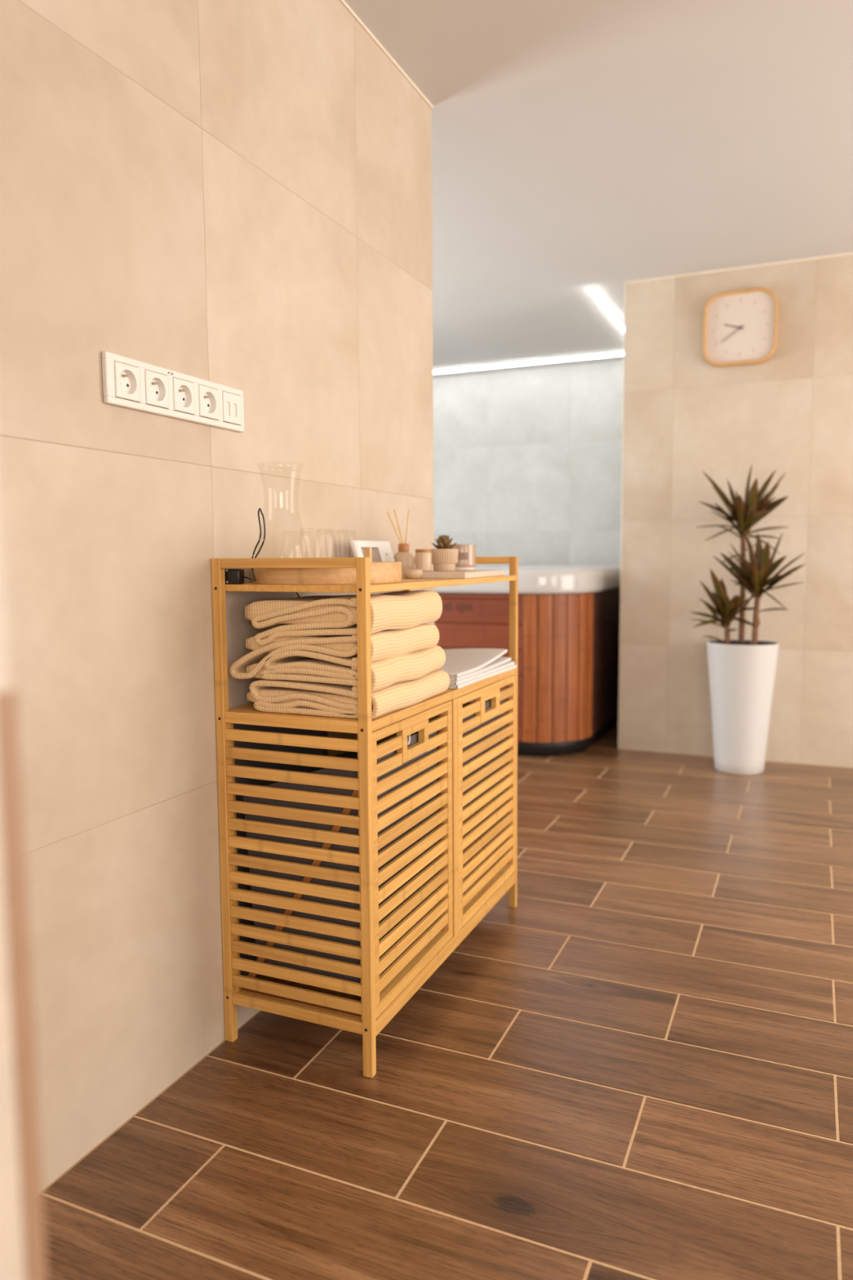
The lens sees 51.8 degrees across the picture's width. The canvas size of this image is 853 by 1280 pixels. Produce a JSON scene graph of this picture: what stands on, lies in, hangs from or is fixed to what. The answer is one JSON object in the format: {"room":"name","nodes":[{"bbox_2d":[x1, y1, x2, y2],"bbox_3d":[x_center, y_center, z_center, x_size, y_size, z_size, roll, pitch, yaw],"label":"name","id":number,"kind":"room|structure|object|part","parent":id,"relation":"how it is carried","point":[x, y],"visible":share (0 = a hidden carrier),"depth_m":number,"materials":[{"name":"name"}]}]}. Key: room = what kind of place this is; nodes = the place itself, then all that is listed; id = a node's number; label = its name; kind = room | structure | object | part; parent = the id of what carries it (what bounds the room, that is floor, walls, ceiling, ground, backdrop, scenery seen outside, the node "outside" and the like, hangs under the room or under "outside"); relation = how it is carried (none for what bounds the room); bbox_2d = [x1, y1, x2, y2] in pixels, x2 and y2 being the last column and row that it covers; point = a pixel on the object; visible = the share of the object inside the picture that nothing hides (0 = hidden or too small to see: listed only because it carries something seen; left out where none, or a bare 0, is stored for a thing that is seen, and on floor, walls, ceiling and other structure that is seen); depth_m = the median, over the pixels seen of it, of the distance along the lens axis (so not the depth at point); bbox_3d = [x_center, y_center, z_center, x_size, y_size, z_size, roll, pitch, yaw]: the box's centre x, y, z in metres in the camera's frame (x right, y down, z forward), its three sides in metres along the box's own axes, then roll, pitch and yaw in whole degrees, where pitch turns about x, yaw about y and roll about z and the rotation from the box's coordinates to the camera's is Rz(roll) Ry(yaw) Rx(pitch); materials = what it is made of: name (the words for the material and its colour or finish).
{"room":"spa room","nodes":[
{"label":"spa room","id":0,"kind":"room"},
{"bbox_2d":[0,0,434,1190],"bbox_3d":[-0.877,-0.241,0.816,0.180,2.260,4.087,2,6,23],"label":"wall","id":1,"kind":"structure","parent":0,"point":[237,194],"depth_m":1.55,"materials":[{"name":"tile"}]},
{"bbox_2d":[102,351,244,432],"bbox_3d":[-0.438,-0.435,1.567,0.013,0.081,0.371,2,6,23],"label":"strip","id":2,"kind":"object","parent":1,"relation":"attached to","point":[128,383],"visible":1,"depth_m":1.53,"materials":[{"name":"white plastic"}]},
{"bbox_2d":[114,361,140,402],"bbox_3d":[-0.493,-0.423,1.441,0.011,0.056,0.056,2,6,23],"label":"socket","id":3,"kind":"object","parent":2,"relation":"attached to","point":[126,374],"depth_m":1.44,"materials":[{"name":"white plastic"}]},
{"bbox_2d":[144,369,168,408],"bbox_3d":[-0.465,-0.429,1.506,0.011,0.056,0.056,2,6,23],"label":"socket","id":4,"kind":"object","parent":2,"relation":"attached to","point":[156,381],"depth_m":1.51,"materials":[{"name":"white plastic"}]},
{"bbox_2d":[173,377,195,414],"bbox_3d":[-0.437,-0.436,1.571,0.011,0.056,0.056,2,6,23],"label":"socket","id":5,"kind":"object","parent":2,"relation":"attached to","point":[184,388],"depth_m":1.57,"materials":[{"name":"white plastic"}]},
{"bbox_2d":[198,384,218,420],"bbox_3d":[-0.408,-0.442,1.636,0.011,0.056,0.056,2,6,23],"label":"socket","id":6,"kind":"object","parent":2,"relation":"attached to","point":[208,394],"depth_m":1.64,"materials":[{"name":"white plastic"}]},
{"bbox_2d":[222,391,241,425],"bbox_3d":[-0.380,-0.448,1.700,0.011,0.055,0.055,2,6,23],"label":"socket","id":7,"kind":"object","parent":2,"relation":"attached to","point":[231,401],"depth_m":1.70,"materials":[{"name":"white plastic"}]},
{"bbox_2d":[340,0,433,108],"bbox_3d":[-0.798,-1.359,0.673,0.006,0.007,4.088,2,6,23],"label":"trim","id":8,"kind":"structure","parent":1,"relation":"attached to","point":[343,2],"depth_m":2.25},
{"bbox_2d":[42,722,852,1279],"bbox_3d":[0.290,0.802,2.353,6.240,0.120,7.840,2,6,23],"label":"floor","id":9,"kind":"structure","parent":0,"point":[639,1066],"depth_m":1.56,"materials":[{"name":"tile"}]},
{"bbox_2d":[0,491,47,1279],"bbox_3d":[-0.221,-0.198,0.322,0.038,2.260,0.112,2,6,23],"label":"trim","id":10,"kind":"structure","parent":9,"relation":"on","point":[22,1228],"depth_m":0.39,"materials":[{"name":"white paint"}]},
{"bbox_2d":[211,556,518,1078],"bbox_3d":[-0.080,0.290,2.048,0.331,0.962,0.879,2,6,23],"label":"laundry cabinet","id":11,"kind":"object","parent":9,"relation":"on","point":[357,856],"visible":0.94,"depth_m":1.70,"materials":[{"name":"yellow wood"}]},
{"bbox_3d":[-0.394,0.323,1.717,0.020,0.962,0.018,2,6,23],"label":"post","id":12,"kind":"part","parent":11,"relation":"part of","materials":[{"name":"brown wood"}]},
{"bbox_2d":[224,507,266,584],"bbox_3d":[-0.345,-0.178,1.669,0.098,0.143,0.023,2,6,23],"label":"power adapter","id":13,"kind":"object","parent":11,"relation":"on","point":[233,575],"visible":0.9,"depth_m":1.67,"materials":[{"name":"black plastic"}]},
{"bbox_3d":[-0.371,-0.122,1.687,0.040,0.030,0.020,2,6,23],"label":"casing","id":14,"kind":"part","parent":13,"relation":"part of","materials":[{"name":"black plastic"}]},
{"bbox_3d":[-0.333,-0.180,1.660,0.068,0.137,0.012,3,6,29],"label":"cord","id":15,"kind":"part","parent":13,"relation":"part of","materials":[{"name":"black plastic"}]},
{"bbox_3d":[-0.228,0.389,2.122,0.005,0.544,0.843,2,6,23],"label":"panel","id":16,"kind":"part","parent":11,"relation":"part of","materials":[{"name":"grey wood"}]},
{"bbox_3d":[-0.255,-0.141,1.611,0.292,0.019,0.014,2,6,23],"label":"rail","id":17,"kind":"part","parent":11,"relation":"part of","materials":[{"name":"brown wood"}]},
{"bbox_3d":[-0.253,0.153,1.639,0.292,0.022,0.014,2,6,23],"label":"rail","id":18,"kind":"part","parent":11,"relation":"part of","materials":[{"name":"brown wood"}]},
{"bbox_3d":[-0.249,0.716,1.692,0.292,0.022,0.014,2,6,23],"label":"rail","id":19,"kind":"part","parent":11,"relation":"part of","materials":[{"name":"brown wood"}]},
{"bbox_2d":[252,546,401,584],"bbox_3d":[-0.199,-0.150,1.762,0.298,0.068,0.298,2,6,23],"label":"bamboo tray","id":20,"kind":"object","parent":11,"relation":"on","point":[380,572],"visible":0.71,"depth_m":1.63,"materials":[{"name":"brown wood"}]},
{"bbox_3d":[-0.110,-0.144,1.662,0.012,0.062,0.008,2,6,27],"label":"handle","id":21,"kind":"part","parent":20,"relation":"part of","materials":[{"name":"brown wood"}]},
{"bbox_2d":[228,688,452,720],"bbox_3d":[-0.085,0.111,2.033,0.317,0.012,0.843,2,6,23],"label":"shelf","id":22,"kind":"object","parent":11,"relation":"attached to","point":[434,703],"depth_m":1.73,"materials":[{"name":"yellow wood"}]},
{"bbox_2d":[247,669,449,719],"bbox_3d":[-0.138,0.093,1.824,0.294,0.063,0.406,2,6,23],"label":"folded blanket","id":23,"kind":"object","parent":11,"relation":"on","point":[284,696],"visible":0.68,"depth_m":1.66,"materials":[{"name":"beige fabric"}]},
{"bbox_2d":[246,644,445,692],"bbox_3d":[-0.145,0.040,1.814,0.290,0.077,0.392,2,6,23],"label":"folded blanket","id":24,"kind":"object","parent":23,"relation":"on","point":[303,665],"visible":0.66,"depth_m":1.65,"materials":[{"name":"beige fabric"}]},
{"bbox_2d":[229,623,439,679],"bbox_3d":[-0.170,0.019,1.800,0.322,0.096,0.350,2,6,23],"label":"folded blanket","id":25,"kind":"object","parent":24,"relation":"on","point":[388,643],"visible":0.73,"depth_m":1.66,"materials":[{"name":"beige fabric"}]},
{"bbox_2d":[244,590,442,645],"bbox_3d":[-0.152,-0.049,1.794,0.287,0.099,0.367,2,6,23],"label":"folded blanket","id":26,"kind":"object","parent":25,"relation":"on","point":[317,615],"visible":0.88,"depth_m":1.65,"materials":[{"name":"beige fabric"}]},
{"bbox_3d":[-0.109,0.333,1.593,0.020,0.962,0.018,2,6,23],"label":"post","id":27,"kind":"part","parent":11,"relation":"part of","materials":[{"name":"brown wood"}]},
{"bbox_2d":[225,575,515,592],"bbox_3d":[-0.081,-0.133,2.008,0.326,0.013,0.843,2,6,23],"label":"shelf","id":28,"kind":"object","parent":11,"relation":"attached to","point":[406,584],"depth_m":1.66,"materials":[{"name":"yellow wood"}]},
{"bbox_2d":[351,540,395,561],"bbox_3d":[-0.126,-0.200,2.166,0.036,0.090,0.193,2,6,23],"label":"picture frame","id":29,"kind":"object","parent":11,"relation":"on","point":[381,550],"visible":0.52,"depth_m":2.16,"materials":[{"name":"white plastic"}]},
{"bbox_2d":[386,509,414,572],"bbox_3d":[-0.067,-0.249,2.254,0.055,0.172,0.095,2,6,23],"label":"reed diffuser","id":30,"kind":"object","parent":11,"relation":"on","point":[403,555],"visible":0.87,"depth_m":2.26,"materials":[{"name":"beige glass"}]},
{"bbox_2d":[393,551,414,572],"bbox_3d":[-0.059,-0.198,2.277,0.055,0.066,0.055,2,6,23],"label":"bottle","id":31,"kind":"object","parent":30,"relation":"attached to","point":[406,558],"depth_m":2.25,"materials":[{"name":"beige glass"}]},
{"bbox_3d":[-0.033,0.420,1.790,0.030,0.542,0.386,2,6,23],"label":"door","id":32,"kind":"part","parent":11,"relation":"part of","materials":[{"name":"brown wood"}]},
{"bbox_3d":[-0.027,0.202,1.766,0.014,0.066,0.126,2,6,23],"label":"handle","id":33,"kind":"part","parent":11,"relation":"part of","materials":[{"name":"brown wood"}]},
{"bbox_2d":[404,568,423,578],"bbox_3d":[-0.030,-0.153,2.033,0.045,0.022,0.045,2,6,23],"label":"tealight holder","id":34,"kind":"object","parent":11,"relation":"on","point":[408,573],"visible":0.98,"depth_m":2.02,"materials":[{"name":"beige ceramic"}]},
{"bbox_3d":[0.065,0.119,1.968,0.011,0.019,0.844,2,6,23],"label":"rail","id":35,"kind":"part","parent":11,"relation":"part of","materials":[{"name":"brown wood"}]},
{"bbox_3d":[0.067,0.688,2.022,0.016,0.030,0.844,2,6,23],"label":"rail","id":36,"kind":"part","parent":11,"relation":"part of","materials":[{"name":"brown wood"}]},
{"bbox_2d":[401,569,504,578],"bbox_3d":[0.069,-0.164,2.186,0.167,0.014,0.324,2,6,21],"label":"stone slab","id":37,"kind":"object","parent":11,"relation":"on","point":[476,573],"visible":0.68,"depth_m":2.04,"materials":[{"name":"beige stone"}]},
{"bbox_2d":[415,549,431,571],"bbox_3d":[-0.007,-0.193,2.129,0.040,0.054,0.040,2,6,23],"label":"candle jar","id":38,"kind":"object","parent":37,"relation":"on","point":[423,557],"visible":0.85,"depth_m":2.11,"materials":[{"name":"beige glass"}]},
{"bbox_3d":[-0.008,-0.216,2.127,0.039,0.007,0.039,2,6,23],"label":"lid","id":39,"kind":"part","parent":38,"relation":"part of","materials":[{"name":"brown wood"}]},
{"bbox_2d":[431,534,457,571],"bbox_3d":[0.044,-0.216,2.178,0.070,0.090,0.070,2,6,23],"label":"succulent pot","id":40,"kind":"object","parent":37,"relation":"on","point":[444,558],"visible":0.98,"depth_m":2.16,"materials":[{"name":"beige ceramic"}]},
{"bbox_3d":[0.044,-0.199,2.180,0.070,0.055,0.070,2,6,23],"label":"pot","id":41,"kind":"part","parent":40,"relation":"part of","materials":[{"name":"beige ceramic"}]},
{"bbox_2d":[450,544,475,570],"bbox_3d":[0.091,-0.215,2.287,0.074,0.067,0.074,2,6,23],"label":"jar candle","id":42,"kind":"object","parent":37,"relation":"on","point":[466,553],"visible":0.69,"depth_m":2.25,"materials":[{"name":"beige glass"}]},
{"bbox_3d":[0.089,-0.217,2.397,0.292,0.019,0.014,2,6,23],"label":"rail","id":43,"kind":"part","parent":11,"relation":"part of","materials":[{"name":"brown wood"}]},
{"bbox_2d":[448,664,516,688],"bbox_3d":[0.022,0.083,2.204,0.298,0.009,0.412,2,6,23],"label":"folded towel","id":44,"kind":"object","parent":11,"relation":"on","point":[513,666],"visible":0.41,"depth_m":2.10,"materials":[{"name":"white fabric"}]},
{"bbox_2d":[449,661,515,684],"bbox_3d":[0.019,0.074,2.199,0.296,0.009,0.406,2,6,23],"label":"folded towel","id":45,"kind":"object","parent":44,"relation":"on","point":[508,664],"visible":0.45,"depth_m":2.12,"materials":[{"name":"white fabric"}]},
{"bbox_2d":[448,657,511,680],"bbox_3d":[0.016,0.064,2.192,0.291,0.012,0.386,2,6,23],"label":"folded towel","id":46,"kind":"object","parent":45,"relation":"on","point":[500,660],"visible":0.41,"depth_m":2.14,"materials":[{"name":"white fabric"}]},
{"bbox_2d":[438,648,507,676],"bbox_3d":[0.011,0.049,2.185,0.289,0.028,0.368,2,6,23],"label":"folded towel","id":47,"kind":"object","parent":46,"relation":"on","point":[459,662],"visible":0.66,"depth_m":2.19,"materials":[{"name":"white fabric"}]},
{"bbox_3d":[0.143,0.381,2.192,0.030,0.542,0.417,2,6,23],"label":"door","id":48,"kind":"part","parent":11,"relation":"part of","materials":[{"name":"brown wood"}]},
{"bbox_3d":[0.152,0.162,2.176,0.014,0.066,0.141,2,6,23],"label":"handle","id":49,"kind":"part","parent":11,"relation":"part of","materials":[{"name":"brown wood"}]},
{"bbox_3d":[0.235,0.257,2.379,0.020,0.962,0.018,2,6,23],"label":"post","id":50,"kind":"part","parent":11,"relation":"part of","materials":[{"name":"brown wood"}]},
{"bbox_2d":[434,564,620,755],"bbox_3d":[0.088,0.004,5.389,2.240,0.903,1.960,2,6,23],"label":"hot tub","id":51,"kind":"object","parent":9,"relation":"on","point":[568,624],"visible":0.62,"depth_m":4.22,"materials":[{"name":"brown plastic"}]},
{"bbox_2d":[706,639,779,775],"bbox_3d":[1.405,0.297,3.925,0.305,0.578,0.305,2,6,23],"label":"planter","id":52,"kind":"object","parent":9,"relation":"on","point":[742,672],"depth_m":3.82,"materials":[{"name":"white ceramic"}]},
{"bbox_2d":[690,464,804,775],"bbox_3d":[1.408,-0.090,3.871,0.472,1.358,0.335,2,6,23],"label":"yucca","id":53,"kind":"object","parent":9,"relation":"on","point":[742,671],"visible":1,"depth_m":3.82,"materials":[{"name":"plant"}]},
{"bbox_3d":[1.334,-0.030,3.892,0.032,0.126,0.027,2,6,23],"label":"stem","id":54,"kind":"part","parent":53,"relation":"part of","materials":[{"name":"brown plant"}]},
{"bbox_3d":[1.406,-0.228,3.905,0.029,0.514,0.030,2,6,23],"label":"stem","id":55,"kind":"part","parent":53,"relation":"part of","materials":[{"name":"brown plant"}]},
{"bbox_3d":[1.431,-0.089,3.816,0.033,0.255,0.027,2,6,23],"label":"stem","id":56,"kind":"part","parent":53,"relation":"part of","materials":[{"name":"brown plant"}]},
{"bbox_2d":[433,360,623,564],"bbox_3d":[0.353,-0.775,6.414,2.820,2.260,0.100,2,6,23],"label":"wall","id":57,"kind":"structure","parent":0,"point":[527,463],"depth_m":6.15,"materials":[{"name":"tile"}]},
{"bbox_2d":[344,0,852,377],"bbox_3d":[0.275,-1.567,2.130,6.240,0.120,7.840,2,6,23],"label":"ceiling","id":58,"kind":"structure","parent":0,"point":[604,145],"depth_m":2.82,"materials":[{"name":"paint"}]},
{"bbox_2d":[433,351,623,373],"bbox_3d":[0.552,-1.852,5.895,1.792,0.021,0.024,2,6,23],"label":"light bar","id":59,"kind":"object","parent":58,"relation":"attached to","point":[620,353],"visible":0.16,"depth_m":5.82,"materials":[{"name":"white plastic"}]},
{"bbox_2d":[587,285,623,331],"bbox_3d":[1.070,-1.759,4.873,0.024,0.021,1.405,2,6,23],"label":"light bar","id":60,"kind":"object","parent":58,"relation":"attached to","point":[592,290],"visible":0.58,"depth_m":4.52,"materials":[{"name":"white plastic"}]},
{"bbox_2d":[618,253,852,768],"bbox_3d":[2.766,-0.602,4.404,3.223,2.260,1.671,2,6,23],"label":"wall","id":61,"kind":"structure","parent":0,"point":[686,415],"depth_m":4.06,"materials":[{"name":"tile"}]},
{"bbox_2d":[617,282,626,749],"bbox_3d":[0.956,-0.578,4.287,0.008,2.258,0.008,2,6,23],"label":"trim","id":62,"kind":"structure","parent":61,"relation":"attached to","point":[624,282],"depth_m":4.28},
{"bbox_2d":[625,252,852,283],"bbox_3d":[2.423,-1.649,3.533,3.224,0.007,0.006,2,6,23],"label":"trim","id":63,"kind":"structure","parent":61,"relation":"attached to","point":[850,253],"depth_m":3.96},
{"bbox_2d":[702,287,777,367],"bbox_3d":[1.420,-1.413,3.975,0.315,0.324,0.041,2,6,23],"label":"wall clock","id":64,"kind":"object","parent":61,"relation":"attached to","point":[740,326],"visible":1,"depth_m":3.97,"materials":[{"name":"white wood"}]}
]}

